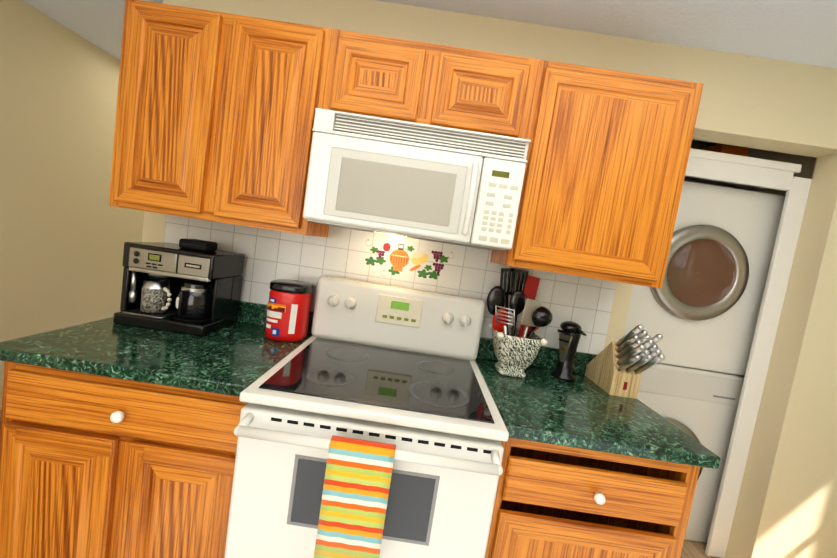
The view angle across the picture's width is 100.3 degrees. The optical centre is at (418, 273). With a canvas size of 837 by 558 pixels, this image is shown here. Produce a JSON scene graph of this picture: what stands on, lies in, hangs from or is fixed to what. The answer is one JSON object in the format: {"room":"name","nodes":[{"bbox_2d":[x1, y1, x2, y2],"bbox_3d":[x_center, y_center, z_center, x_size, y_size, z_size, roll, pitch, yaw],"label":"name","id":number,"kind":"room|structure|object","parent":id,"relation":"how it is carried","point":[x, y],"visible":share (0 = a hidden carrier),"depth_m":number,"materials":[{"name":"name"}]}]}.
{"room":"kitchen","nodes":[
{"label":"kitchen","id":0,"kind":"room"},
{"bbox_2d":[0,0,135,395],"bbox_3d":[-2.501,-0.338,1.790,0.120,2.440,8.520,9,4,0],"label":"wall","id":1,"kind":"structure","parent":0,"point":[66,230],"depth_m":2.30,"materials":[{"name":"beige paint"}]},
{"bbox_2d":[132,0,191,241],"bbox_3d":[-1.201,-0.361,4.647,0.120,2.440,6.020,9,4,0],"label":"wall","id":2,"kind":"structure","parent":0,"point":[150,226],"depth_m":1.64,"materials":[{"name":"beige paint"}]},
{"bbox_2d":[0,409,720,557],"bbox_3d":[-0.429,1.172,2.684,6.700,0.060,10.300,9,4,0],"label":"floor","id":3,"kind":"structure","parent":0,"point":[692,549],"depth_m":1.88,"materials":[{"name":"brown wood"}]},
{"bbox_2d":[0,365,246,557],"bbox_3d":[-0.942,0.720,1.388,0.760,0.875,0.630,9,4,0],"label":"base cabinet","id":4,"kind":"object","parent":3,"relation":"on","point":[118,440],"depth_m":1.07,"materials":[{"name":"brown wood"}]},
{"bbox_2d":[0,317,311,396],"bbox_3d":[-0.888,0.267,1.344,0.792,0.038,0.638,9,4,0],"label":"countertop","id":5,"kind":"structure","parent":4,"relation":"on","point":[223,362],"depth_m":1.13,"materials":[{"name":"green stone"}]},
{"bbox_2d":[113,238,244,336],"bbox_3d":[-0.997,0.036,1.485,0.362,0.365,0.270,9,4,0],"label":"coffee maker","id":6,"kind":"object","parent":5,"relation":"on","point":[205,278],"visible":0.98,"depth_m":1.40,"materials":[{"name":"black plastic"}]},
{"bbox_2d":[140,278,171,312],"bbox_3d":[-1.068,0.094,1.438,0.122,0.130,0.094,9,4,0],"label":"mug","id":7,"kind":"object","parent":6,"relation":"on","point":[155,295],"visible":1,"depth_m":1.40,"materials":[{"name":"grey ceramic"}]},
{"bbox_2d":[265,279,313,341],"bbox_3d":[-0.562,0.160,1.523,0.168,0.242,0.168,9,4,0],"label":"coffee canister","id":8,"kind":"object","parent":5,"relation":"on","point":[288,310],"visible":0.98,"depth_m":1.45,"materials":[{"name":"red"}]},
{"bbox_2d":[224,276,508,557],"bbox_3d":[-0.165,0.680,1.292,0.755,1.198,0.736,9,4,0],"label":"stove","id":9,"kind":"object","parent":3,"relation":"on","point":[397,366],"visible":1,"depth_m":1.00,"materials":[{"name":"white metal"}]},
{"bbox_2d":[314,435,395,557],"bbox_3d":[-0.168,0.605,0.932,0.170,0.330,0.059,9,4,0],"label":"hanging towel","id":10,"kind":"object","parent":9,"relation":"hanging from","point":[356,488],"visible":1,"depth_m":0.91,"materials":[{"name":"multicoloured fabric"}]},
{"bbox_2d":[485,441,519,557],"bbox_3d":[-0.187,0.833,1.385,0.836,0.875,0.630,9,4,0],"label":"base cabinet","id":11,"kind":"object","parent":3,"relation":"on","point":[511,454],"depth_m":1.06,"materials":[{"name":"brown wood"}]},
{"bbox_2d":[500,441,699,557],"bbox_3d":[0.492,0.935,1.382,0.608,0.875,0.630,9,4,0],"label":"base cabinet","id":12,"kind":"object","parent":3,"relation":"on","point":[567,503],"depth_m":1.06,"materials":[{"name":"brown wood"}]},
{"bbox_2d":[475,357,719,468],"bbox_3d":[0.571,0.487,1.339,0.636,0.038,0.638,9,4,0],"label":"countertop","id":13,"kind":"structure","parent":12,"relation":"on","point":[541,408],"depth_m":1.14,"materials":[{"name":"green stone"}]},
{"bbox_2d":[487,268,552,377],"bbox_3d":[0.418,0.207,1.487,0.268,0.444,0.204,9,4,0],"label":"utensil crock","id":14,"kind":"object","parent":13,"relation":"on","point":[516,350],"visible":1,"depth_m":1.45,"materials":[{"name":"speckled ceramic"},{"name":"black plastic"},{"name":"brushed steel"}]},
{"bbox_2d":[551,321,585,380],"bbox_3d":[0.651,0.337,1.523,0.118,0.253,0.134,9,4,0],"label":"can opener","id":15,"kind":"object","parent":13,"relation":"on","point":[570,333],"visible":1,"depth_m":1.51,"materials":[{"name":"black plastic"}]},
{"bbox_2d":[585,324,664,398],"bbox_3d":[0.849,0.343,1.444,0.110,0.311,0.343,9,4,0],"label":"knife block","id":16,"kind":"object","parent":13,"relation":"on","point":[619,366],"visible":1,"depth_m":1.40,"materials":[{"name":"brown wood"}]},
{"bbox_2d":[623,143,784,542],"bbox_3d":[1.433,0.343,2.193,0.780,2.199,0.760,9,4,0],"label":"dryer","id":17,"kind":"object","parent":3,"relation":"on","point":[699,310],"visible":0.44,"depth_m":1.84,"materials":[{"name":"white metal"}]},
{"bbox_2d":[23,0,836,142],"bbox_3d":[-0.056,-1.313,2.494,6.700,0.100,10.300,9,4,0],"label":"ceiling","id":18,"kind":"structure","parent":0,"point":[801,31],"depth_m":1.45,"materials":[{"name":"white paint"}]},
{"bbox_2d":[192,0,836,557],"bbox_3d":[0.811,0.165,1.701,4.020,2.440,0.125,9,4,0],"label":"wall","id":19,"kind":"structure","parent":0,"point":[779,110],"depth_m":1.61,"materials":[{"name":"beige paint"}]},
{"bbox_2d":[109,0,336,235],"bbox_3d":[-0.737,-0.582,1.439,0.778,0.754,0.318,9,4,0],"label":"upper cabinet","id":20,"kind":"object","parent":19,"relation":"attached to","point":[215,115],"depth_m":1.28,"materials":[{"name":"brown wood"}]},
{"bbox_2d":[313,30,436,236],"bbox_3d":[-0.202,-0.501,1.437,0.418,0.754,0.318,9,4,0],"label":"upper cabinet","id":21,"kind":"object","parent":19,"relation":"attached to","point":[374,75],"depth_m":1.27,"materials":[{"name":"brown wood"}]},
{"bbox_2d":[164,214,616,354],"bbox_3d":[-0.155,0.064,1.642,2.120,0.536,0.005,9,4,0],"label":"tile backsplash","id":22,"kind":"structure","parent":19,"relation":"attached to","point":[585,303],"depth_m":1.63,"materials":[{"name":"white tile"}]},
{"bbox_2d":[365,239,452,278],"bbox_3d":[-0.049,-0.049,1.628,0.417,0.165,0.001,9,4,0],"label":"picture","id":23,"kind":"object","parent":22,"relation":"attached to","point":[399,258],"visible":1,"depth_m":1.63,"materials":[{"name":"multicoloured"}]},
{"bbox_2d":[238,301,596,372],"bbox_3d":[-0.182,0.280,1.645,2.190,0.100,0.020,9,4,0],"label":"backsplash","id":24,"kind":"structure","parent":19,"relation":"attached to","point":[251,313],"depth_m":1.63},
{"bbox_2d":[425,44,556,266],"bbox_3d":[0.215,-0.438,1.435,0.425,0.754,0.318,9,4,0],"label":"upper cabinet","id":25,"kind":"object","parent":19,"relation":"attached to","point":[474,90],"depth_m":1.27,"materials":[{"name":"brown wood"}]},
{"bbox_2d":[303,108,530,250],"bbox_3d":[-0.011,-0.337,1.386,0.756,0.390,0.438,9,4,0],"label":"over-the-range microwave","id":26,"kind":"object","parent":25,"relation":"attached to","point":[420,181],"visible":1,"depth_m":1.22,"materials":[{"name":"white plastic"},{"name":"grey glass"}]},
{"bbox_2d":[521,62,702,288],"bbox_3d":[0.680,-0.369,1.434,0.604,0.754,0.318,9,4,0],"label":"upper cabinet","id":27,"kind":"object","parent":19,"relation":"attached to","point":[615,151],"depth_m":1.28,"materials":[{"name":"brown wood"}]},
{"bbox_2d":[685,148,811,557],"bbox_3d":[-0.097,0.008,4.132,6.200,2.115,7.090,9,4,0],"label":"door frame","id":28,"kind":"structure","parent":19,"relation":"attached to","point":[739,169],"depth_m":1.75,"materials":[{"name":"white wood"}]}
]}

